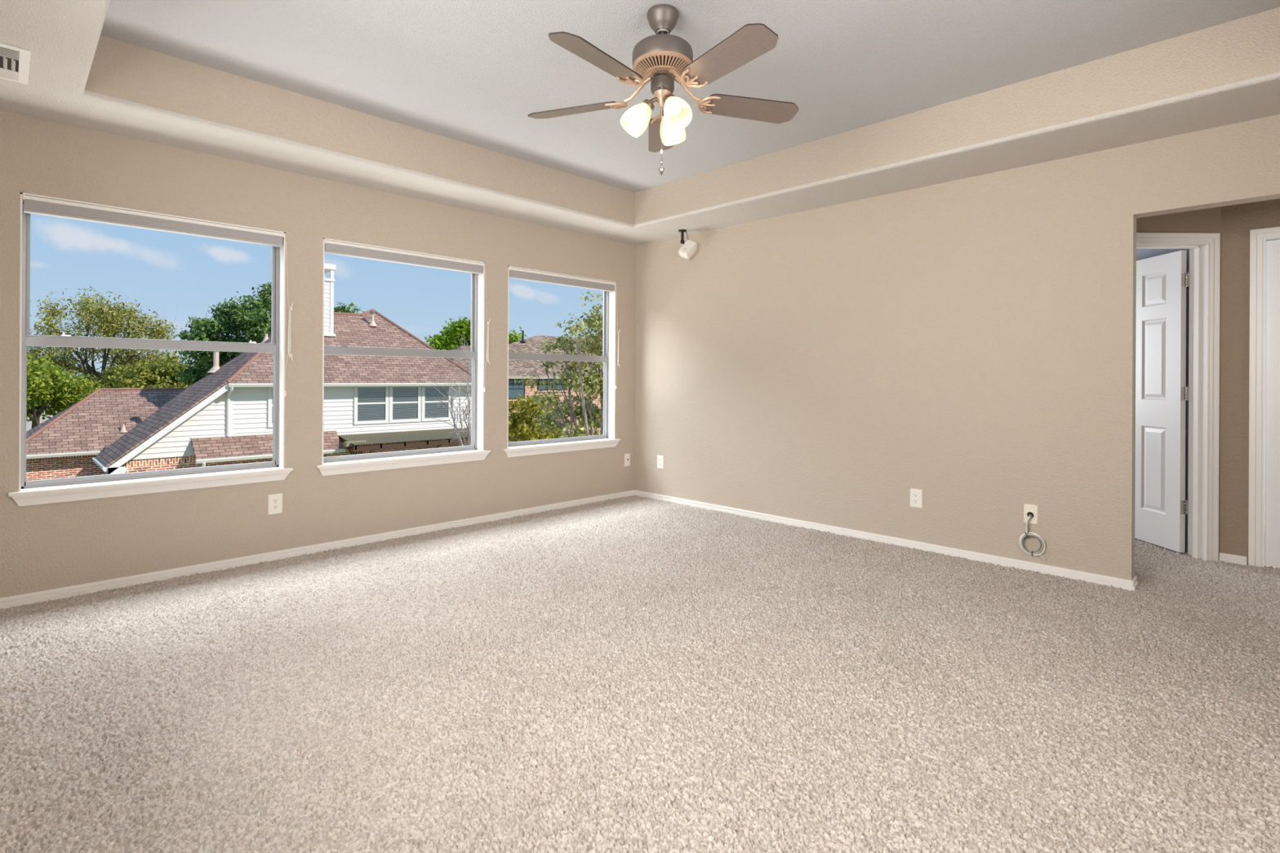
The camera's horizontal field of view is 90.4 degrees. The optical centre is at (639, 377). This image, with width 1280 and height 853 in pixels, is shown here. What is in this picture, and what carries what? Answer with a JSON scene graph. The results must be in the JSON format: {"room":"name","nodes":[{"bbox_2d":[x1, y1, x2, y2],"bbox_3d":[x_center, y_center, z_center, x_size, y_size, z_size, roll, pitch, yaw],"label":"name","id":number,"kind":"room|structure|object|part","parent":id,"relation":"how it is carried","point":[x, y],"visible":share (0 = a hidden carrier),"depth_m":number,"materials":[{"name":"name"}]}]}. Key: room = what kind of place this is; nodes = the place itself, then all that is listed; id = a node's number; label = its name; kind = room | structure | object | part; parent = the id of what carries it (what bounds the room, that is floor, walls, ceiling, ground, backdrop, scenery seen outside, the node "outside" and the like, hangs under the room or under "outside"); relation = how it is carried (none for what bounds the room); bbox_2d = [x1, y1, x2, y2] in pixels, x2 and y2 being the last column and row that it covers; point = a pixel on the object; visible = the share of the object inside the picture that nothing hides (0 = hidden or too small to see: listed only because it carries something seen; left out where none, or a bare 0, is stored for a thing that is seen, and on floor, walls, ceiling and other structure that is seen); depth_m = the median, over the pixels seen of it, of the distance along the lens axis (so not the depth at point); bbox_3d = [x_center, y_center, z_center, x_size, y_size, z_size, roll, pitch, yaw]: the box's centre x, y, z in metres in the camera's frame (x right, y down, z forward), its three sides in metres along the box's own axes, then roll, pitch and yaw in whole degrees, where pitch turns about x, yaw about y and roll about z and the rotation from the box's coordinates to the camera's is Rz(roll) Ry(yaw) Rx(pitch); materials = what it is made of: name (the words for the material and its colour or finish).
{"room":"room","nodes":[
{"label":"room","id":0,"kind":"room"},
{"bbox_2d":[0,109,635,598],"bbox_3d":[-1.740,-0.352,4.604,0.150,3.020,4.900,0,0,45],"label":"wall","id":1,"kind":"structure","parent":0,"point":[43,547],"depth_m":4.03,"materials":[{"name":"beige paint"}]},
{"bbox_2d":[8,191,293,506],"bbox_3d":[-2.694,-0.140,3.617,0.174,1.558,1.277,0,0,45],"label":"window","id":2,"kind":"structure","parent":1,"relation":"in","point":[64,489],"depth_m":3.55,"materials":[{"name":"white paint"}]},
{"bbox_3d":[-2.747,-0.537,3.667,0.020,0.689,1.151,0,0,45],"label":"sash","id":3,"kind":"part","parent":2,"relation":"part of","materials":[{"name":"clear glass"}]},
{"bbox_3d":[-2.680,0.575,3.600,0.126,0.018,1.277,0,0,45],"label":"sill","id":4,"kind":"part","parent":2,"relation":"part of","materials":[{"name":"white paint"}]},
{"bbox_3d":[-2.733,0.168,3.651,0.028,0.775,1.171,0,0,45],"label":"sash","id":5,"kind":"part","parent":2,"relation":"part of","materials":[{"name":"clear glass"}]},
{"bbox_2d":[22,193,291,395],"bbox_3d":[-2.655,-0.399,3.604,0.076,1.027,1.217,0,0,45],"label":"window blind","id":6,"kind":"object","parent":2,"relation":"attached to","point":[32,204],"visible":1,"depth_m":3.52,"materials":[{"name":"white paint"}]},
{"bbox_3d":[-2.674,-0.836,3.597,0.050,0.015,1.169,0,0,45],"label":"rail","id":7,"kind":"part","parent":6,"relation":"part of","materials":[{"name":"white plastic"}]},
{"bbox_3d":[-2.221,-0.405,3.998,0.048,0.980,0.011,0,0,-26],"label":"lift cord","id":8,"kind":"part","parent":6,"relation":"part of","materials":[{"name":"white plastic"}]},
{"bbox_2d":[267,493,282,515],"bbox_3d":[-2.273,0.788,3.963,0.008,0.124,0.080,0,0,45],"label":"wall outlet","id":9,"kind":"object","parent":1,"relation":"attached to","point":[274,501],"visible":1,"depth_m":3.96,"materials":[{"name":"white plastic"}]},
{"bbox_2d":[272,505,278,509],"bbox_3d":[-2.271,0.808,3.961,0.002,0.025,0.034,0,0,45],"label":"receptacle","id":10,"kind":"object","parent":9,"relation":"attached to","point":[274,507],"depth_m":3.96,"materials":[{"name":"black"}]},
{"bbox_2d":[272,498,278,503],"bbox_3d":[-2.271,0.769,3.961,0.002,0.025,0.034,0,0,45],"label":"receptacle","id":11,"kind":"object","parent":9,"relation":"attached to","point":[274,500],"depth_m":3.96,"materials":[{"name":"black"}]},
{"bbox_2d":[288,303,293,360],"bbox_3d":[-2.203,-0.289,4.015,0.027,0.362,0.015,0,0,45],"label":"cleat","id":12,"kind":"object","parent":1,"relation":"attached to","point":[291,307],"visible":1,"depth_m":4.01,"materials":[{"name":"white plastic"}]},
{"bbox_2d":[0,489,635,608],"bbox_3d":[-1.679,1.115,4.556,0.016,0.057,4.630,0,0,45],"label":"baseboard","id":13,"kind":"structure","parent":1,"relation":"attached to","point":[90,588],"depth_m":3.90,"materials":[{"name":"white paint"}]},
{"bbox_2d":[315,237,490,475],"bbox_3d":[-1.689,-0.135,4.625,0.174,1.558,1.284,0,0,45],"label":"window","id":14,"kind":"structure","parent":1,"relation":"in","point":[349,464],"depth_m":4.76,"materials":[{"name":"white paint"}]},
{"bbox_3d":[-1.729,0.173,4.659,0.028,0.775,1.178,0,0,45],"label":"sash","id":15,"kind":"part","parent":14,"relation":"part of","materials":[{"name":"clear glass"}]},
{"bbox_3d":[-1.676,0.580,4.609,0.126,0.018,1.284,0,0,45],"label":"sill","id":16,"kind":"part","parent":14,"relation":"part of","materials":[{"name":"white paint"}]},
{"bbox_2d":[324,239,488,391],"bbox_3d":[-1.651,-0.399,4.613,0.076,1.017,1.224,0,0,45],"label":"window blind","id":17,"kind":"object","parent":14,"relation":"attached to","point":[333,247],"visible":0.87,"depth_m":4.55,"materials":[{"name":"white paint"}]},
{"bbox_3d":[-1.670,-0.831,4.606,0.050,0.015,1.176,0,0,45],"label":"rail","id":18,"kind":"part","parent":17,"relation":"part of","materials":[{"name":"white plastic"}]},
{"bbox_3d":[-1.214,-0.405,5.010,0.048,0.970,0.011,0,0,-26],"label":"lift cord","id":19,"kind":"part","parent":17,"relation":"part of","materials":[{"name":"white plastic"}]},
{"bbox_3d":[-1.743,-0.531,4.676,0.020,0.689,1.158,0,0,45],"label":"sash","id":20,"kind":"part","parent":14,"relation":"part of","materials":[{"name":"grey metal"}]},
{"bbox_2d":[503,266,620,457],"bbox_3d":[-0.690,-0.130,5.630,0.174,1.558,1.277,0,0,45],"label":"window","id":21,"kind":"structure","parent":1,"relation":"in","point":[522,448],"depth_m":5.93,"materials":[{"name":"white paint"}]},
{"bbox_3d":[-0.730,0.179,5.663,0.028,0.775,1.171,0,0,45],"label":"sash","id":22,"kind":"part","parent":21,"relation":"part of","materials":[{"name":"clear glass"}]},
{"bbox_3d":[-0.735,-0.162,5.670,0.052,1.477,1.179,0,0,45],"label":"frame","id":23,"kind":"part","parent":21,"relation":"part of","materials":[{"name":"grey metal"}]},
{"bbox_3d":[-0.677,0.586,5.612,0.126,0.018,1.277,0,0,45],"label":"sill","id":24,"kind":"part","parent":21,"relation":"part of","materials":[{"name":"white paint"}]},
{"bbox_2d":[509,266,619,389],"bbox_3d":[-0.652,-0.399,5.617,0.076,1.007,1.217,0,0,45],"label":"window blind","id":25,"kind":"object","parent":21,"relation":"attached to","point":[515,273],"visible":0.94,"depth_m":5.58,"materials":[{"name":"white paint"}]},
{"bbox_3d":[-0.671,-0.826,5.610,0.050,0.015,1.169,0,0,45],"label":"rail","id":26,"kind":"part","parent":25,"relation":"part of","materials":[{"name":"white plastic"}]},
{"bbox_3d":[-0.217,-0.404,6.011,0.048,0.960,0.011,0,0,-26],"label":"lift cord","id":27,"kind":"part","parent":25,"relation":"part of","materials":[{"name":"white plastic"}]},
{"bbox_3d":[-0.743,-0.526,5.680,0.020,0.689,1.151,0,0,45],"label":"sash","id":28,"kind":"part","parent":21,"relation":"part of","materials":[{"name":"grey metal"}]},
{"bbox_2d":[624,453,630,466],"bbox_3d":[-0.119,0.792,6.122,0.015,0.120,0.072,0,0,45],"label":"plate","id":29,"kind":"object","parent":1,"relation":"attached to","point":[627,456],"visible":1,"depth_m":6.12,"materials":[{"name":"white plastic"}]},
{"bbox_2d":[0,495,1279,852],"bbox_3d":[1.076,1.153,3.437,5.502,0.030,6.932,0,0,45],"label":"floor","id":30,"kind":"structure","parent":0,"point":[635,673],"depth_m":2.26,"materials":[{"name":"carpet"}]},
{"bbox_2d":[0,0,1279,244],"bbox_3d":[0.374,-1.571,2.513,6.210,0.560,5.050,0,0,45],"label":"ceiling","id":31,"kind":"structure","parent":0,"point":[431,100],"depth_m":3.27,"materials":[{"name":"grey paint"}]},
{"bbox_2d":[0,42,31,84],"bbox_3d":[-2.650,-1.301,2.603,0.406,0.011,0.213,0,0,45],"label":"ceiling vent","id":32,"kind":"object","parent":31,"relation":"in","point":[14,60],"visible":1,"depth_m":2.63,"materials":[{"name":"white metal"}]},
{"bbox_2d":[528,4,799,175],"bbox_3d":[0.089,-1.228,2.731,1.242,0.726,1.228,0,0,45],"label":"ceiling fan","id":33,"kind":"object","parent":31,"relation":"hanging from","point":[662,59],"visible":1,"depth_m":2.70,"materials":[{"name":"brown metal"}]},
{"bbox_3d":[-0.302,-1.226,2.913,0.441,0.042,0.145,0,0,20],"label":"blade","id":34,"kind":"part","parent":33,"relation":"part of","materials":[{"name":"brown wood"}]},
{"bbox_3d":[-0.164,-1.225,2.432,0.145,0.042,0.441,0,0,38],"label":"blade","id":35,"kind":"part","parent":33,"relation":"part of","materials":[{"name":"brown wood"}]},
{"bbox_3d":[-0.023,-1.122,2.756,0.123,0.150,0.128,0,0,45],"label":"lamp shade","id":36,"kind":"part","parent":33,"relation":"part of","materials":[{"name":"white glass"}]},
{"bbox_3d":[0.046,-1.190,2.757,0.079,0.063,0.057,0,0,17],"label":"lamp arm","id":37,"kind":"part","parent":33,"relation":"part of","materials":[{"name":"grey metal"}]},
{"bbox_3d":[0.093,-1.089,2.712,0.003,0.376,0.009,0,0,0],"label":"pull chain","id":38,"kind":"part","parent":33,"relation":"part of","materials":[{"name":"silver metal"}]},
{"bbox_3d":[0.112,-1.223,3.193,0.145,0.042,0.441,0,0,2],"label":"blade","id":39,"kind":"part","parent":33,"relation":"part of","materials":[{"name":"brown wood"}]},
{"bbox_3d":[0.119,-1.189,2.722,0.080,0.063,0.057,0,0,45],"label":"lamp arm","id":40,"kind":"part","parent":33,"relation":"part of","materials":[{"name":"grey metal"}]},
{"bbox_3d":[0.144,-1.121,2.875,0.117,0.150,0.137,0,0,45],"label":"lamp shade","id":41,"kind":"part","parent":33,"relation":"part of","materials":[{"name":"white glass"}]},
{"bbox_3d":[0.142,-1.147,2.687,0.070,0.078,0.053,0,0,45],"label":"bulb","id":42,"kind":"part","parent":33,"relation":"part of","materials":[{"name":"white glass"}]},
{"bbox_3d":[0.153,-1.121,2.667,0.139,0.150,0.116,0,0,45],"label":"lamp shade","id":43,"kind":"part","parent":33,"relation":"part of","materials":[{"name":"white glass"}]},
{"bbox_3d":[0.336,-1.222,2.416,0.145,0.042,0.441,0,0,-34],"label":"blade","id":44,"kind":"part","parent":33,"relation":"part of","materials":[{"name":"brown wood"}]},
{"bbox_3d":[0.506,-1.221,2.886,0.441,0.042,0.145,0,0,-16],"label":"blade","id":45,"kind":"part","parent":33,"relation":"part of","materials":[{"name":"brown wood"}]},
{"bbox_2d":[678,222,726,259],"bbox_3d":[0.533,-1.160,5.431,0.486,0.260,0.163,0,0,45],"label":"speaker","id":46,"kind":"object","parent":31,"relation":"attached to","point":[687,250],"visible":1,"depth_m":5.52},
{"bbox_3d":[0.371,-1.241,5.561,0.023,0.084,0.024,0,0,45],"label":"mount stem","id":47,"kind":"part","parent":46,"relation":"part of","materials":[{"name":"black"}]},
{"bbox_2d":[679,240,695,253],"bbox_3d":[0.411,-1.137,5.515,0.132,0.138,0.077,0,0,-27],"label":"grille","id":48,"kind":"object","parent":46,"relation":"attached to","point":[689,246],"depth_m":5.51,"materials":[{"name":"white paint"}]},
{"bbox_2d":[635,114,1279,580],"bbox_3d":[2.098,-0.332,4.152,5.930,3.020,0.115,0,0,45],"label":"wall","id":49,"kind":"structure","parent":0,"point":[969,344],"depth_m":4.20,"materials":[{"name":"beige paint"}]},
{"bbox_2d":[657,455,663,469],"bbox_3d":[0.189,0.791,5.959,0.080,0.124,0.008,0,0,45],"label":"wall outlet","id":50,"kind":"object","parent":49,"relation":"attached to","point":[660,458],"visible":1,"depth_m":5.95,"materials":[{"name":"white plastic"}]},
{"bbox_2d":[635,489,1131,591],"bbox_3d":[1.313,1.130,4.834,3.865,0.057,0.016,0,0,45],"label":"baseboard","id":51,"kind":"structure","parent":49,"relation":"attached to","point":[1118,583],"depth_m":4.28,"materials":[{"name":"white paint"}]},
{"bbox_2d":[910,488,922,508],"bbox_3d":[1.864,0.815,4.292,0.080,0.124,0.008,0,0,45],"label":"wall outlet","id":52,"kind":"object","parent":49,"relation":"attached to","point":[916,495],"visible":1,"depth_m":4.29,"materials":[{"name":"white plastic"}]},
{"bbox_2d":[1023,503,1038,524],"bbox_3d":[2.343,0.819,3.812,0.075,0.116,0.012,0,0,45],"label":"cable plate","id":53,"kind":"object","parent":49,"relation":"attached to","point":[1028,509],"visible":1,"depth_m":3.81,"materials":[{"name":"beige plastic"}]},
{"bbox_2d":[1018,515,1045,559],"bbox_3d":[2.340,0.946,3.789,0.143,0.249,0.038,0,0,45],"label":"cable coil","id":54,"kind":"object","parent":53,"relation":"hanging from","point":[1023,537],"visible":1,"depth_m":3.79,"materials":[{"name":"white plastic"}]},
{"bbox_2d":[1130,576,1137,591],"bbox_3d":[2.728,1.138,3.505,0.016,0.057,0.132,0,0,45],"label":"baseboard","id":55,"kind":"structure","parent":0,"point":[1134,584],"depth_m":3.48,"materials":[{"name":"white paint"}]},
{"bbox_2d":[1136,248,1189,551],"bbox_3d":[3.233,-0.046,5.983,3.157,2.460,4.085,0,0,45],"label":"wall","id":56,"kind":"structure","parent":0,"point":[1141,253],"depth_m":4.25,"materials":[{"name":"grey paint"}]},
{"bbox_2d":[1136,206,1221,556],"bbox_3d":[3.049,-0.065,4.107,1.538,2.496,0.115,0,0,0],"label":"wall","id":57,"kind":"structure","parent":0,"point":[1208,220],"depth_m":4.05,"materials":[{"name":"beige paint"}]},
{"bbox_2d":[1134,250,1189,552],"bbox_3d":[3.584,0.156,4.561,0.048,1.995,0.774,0,0,-1],"label":"door","id":58,"kind":"structure","parent":57,"relation":"in","point":[1161,505],"depth_m":4.35,"materials":[{"name":"white paint"}]},
{"bbox_2d":[1136,232,1220,561],"bbox_3d":[3.224,0.125,4.102,0.896,2.088,0.146,0,0,0],"label":"door frame","id":59,"kind":"structure","parent":57,"relation":"attached to","point":[1197,253],"depth_m":4.05,"materials":[{"name":"white paint"}]},
{"bbox_2d":[1219,198,1279,564],"bbox_3d":[4.333,-0.051,3.499,1.778,2.480,0.115,0,0,45],"label":"wall","id":60,"kind":"structure","parent":0,"point":[1237,220],"depth_m":4.00,"materials":[{"name":"beige paint"}]},
{"bbox_2d":[1218,552,1246,565],"bbox_3d":[3.731,1.143,3.999,0.128,0.057,0.016,0,0,45],"label":"baseboard","id":61,"kind":"structure","parent":60,"relation":"attached to","point":[1226,557],"depth_m":4.00,"materials":[{"name":"white paint"}]},
{"bbox_2d":[1248,226,1279,567],"bbox_3d":[4.126,0.129,3.690,0.847,2.088,0.136,0,0,45],"label":"door","id":62,"kind":"structure","parent":60,"relation":"in","point":[1264,340],"depth_m":3.91,"materials":[{"name":"white paint"}]},
{"label":"outside","id":63,"kind":"structure","parent":0,"visible":0},
{"label":"lawn","id":64,"kind":"structure","parent":63,"visible":0},
{"bbox_2d":[26,354,111,428],"bbox_3d":[-30.861,1.406,33.061,4.882,5.785,5.315,0,0,-24],"label":"broad tree","id":65,"kind":"object","parent":64,"relation":"on","point":[65,393],"visible":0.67,"depth_m":32.97,"materials":[{"name":"green plant"}]},
{"bbox_2d":[84,353,193,391],"bbox_3d":[-29.675,1.410,37.534,7.438,5.797,4.596,0,0,-2],"label":"tree","id":66,"kind":"object","parent":64,"relation":"on","point":[157,375],"visible":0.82,"depth_m":36.89,"materials":[{"name":"green plant"}]},
{"bbox_2d":[165,281,271,385],"bbox_3d":[-21.100,-0.382,33.076,8.064,9.471,5.160,0,0,1],"label":"shade tree","id":67,"kind":"object","parent":64,"relation":"on","point":[245,317],"visible":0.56,"depth_m":31.99,"materials":[{"name":"green plant"}]},
{"bbox_2d":[26,263,471,488],"bbox_3d":[-13.705,0.141,23.524,10.800,8.471,13.919,0,0,45],"label":"house","id":68,"kind":"structure","parent":64,"relation":"on","point":[373,404],"depth_m":21.28,"materials":[{"name":"brown"}]},
{"bbox_2d":[343,440,367,447],"bbox_3d":[-9.332,2.159,20.840,0.240,0.160,0.660,0,0,45],"label":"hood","id":69,"kind":"object","parent":68,"relation":"attached to","point":[347,444],"depth_m":20.67,"materials":[{"name":"beige metal"}]},
{"bbox_2d":[333,302,364,313],"bbox_3d":[-15.566,0.158,33.900,1.729,8.418,2.276,0,0,-19],"label":"treetop","id":70,"kind":"object","parent":64,"relation":"on","point":[341,308],"visible":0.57,"depth_m":33.65,"materials":[{"name":"green plant"}]},
{"bbox_2d":[421,335,471,445],"bbox_3d":[-3.275,1.794,11.574,1.351,5.276,1.228,0,0,-12],"label":"bare sapling","id":71,"kind":"object","parent":64,"relation":"on","point":[451,398],"visible":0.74,"depth_m":11.49,"materials":[{"name":"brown plant"}]},
{"bbox_2d":[424,315,471,350],"bbox_3d":[-14.662,-0.315,52.152,6.090,9.383,6.934,0,0,-26],"label":"round tree","id":72,"kind":"object","parent":64,"relation":"on","point":[450,340],"visible":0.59,"depth_m":50.39,"materials":[{"name":"green plant"}]},
{"bbox_2d":[508,325,526,343],"bbox_3d":[-11.625,-0.089,56.018,3.659,8.958,5.364,0,0,-12],"label":"tree","id":73,"kind":"object","parent":64,"relation":"on","point":[512,337],"visible":0.31,"depth_m":54.93,"materials":[{"name":"green plant"}]},
{"bbox_2d":[448,330,603,442],"bbox_3d":[-7.732,0.457,49.831,9.550,7.900,21.000,0,0,45],"label":"brick house","id":74,"kind":"structure","parent":64,"relation":"on","point":[517,369],"depth_m":44.99,"materials":[{"name":"beige brick"}]},
{"bbox_3d":[-8.425,0.753,43.112,0.001,1.300,1.400,0,0,45],"label":"pane","id":75,"kind":"part","parent":74,"relation":"part of","materials":[{"name":"blue glass"}]},
{"bbox_3d":[-6.237,0.485,45.309,0.001,0.740,2.500,0,0,45],"label":"pane","id":76,"kind":"part","parent":74,"relation":"part of","materials":[{"name":"blue glass"}]},
{"bbox_3d":[-6.222,0.960,45.291,0.100,0.110,2.700,0,0,45],"label":"brick sill","id":77,"kind":"part","parent":74,"relation":"part of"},
{"bbox_2d":[508,391,585,444],"bbox_3d":[-1.942,2.360,13.343,2.646,4.161,2.028,0,0,17],"label":"shrub","id":78,"kind":"object","parent":64,"relation":"on","point":[518,431],"visible":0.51,"depth_m":13.00,"materials":[{"name":"green plant"}]},
{"bbox_2d":[514,290,603,440],"bbox_3d":[-1.028,1.540,10.675,2.471,5.810,2.371,0,0,15],"label":"tree","id":79,"kind":"object","parent":64,"relation":"on","point":[581,381],"visible":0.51,"depth_m":10.24,"materials":[{"name":"green plant"}]},
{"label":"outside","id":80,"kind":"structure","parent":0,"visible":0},
{"bbox_2d":[26,401,75,431],"bbox_3d":[-64.611,4.112,91.614,108.000,0.001,150.000,0,0,45],"label":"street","id":81,"kind":"structure","parent":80,"point":[28,424],"depth_m":60.67,"materials":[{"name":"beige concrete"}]},
{"bbox_2d":[26,285,188,386],"bbox_3d":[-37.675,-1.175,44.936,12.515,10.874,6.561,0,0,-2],"label":"shade tree","id":82,"kind":"object","parent":81,"relation":"on","point":[108,326],"visible":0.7,"depth_m":44.32,"materials":[{"name":"green plant"}]}
]}

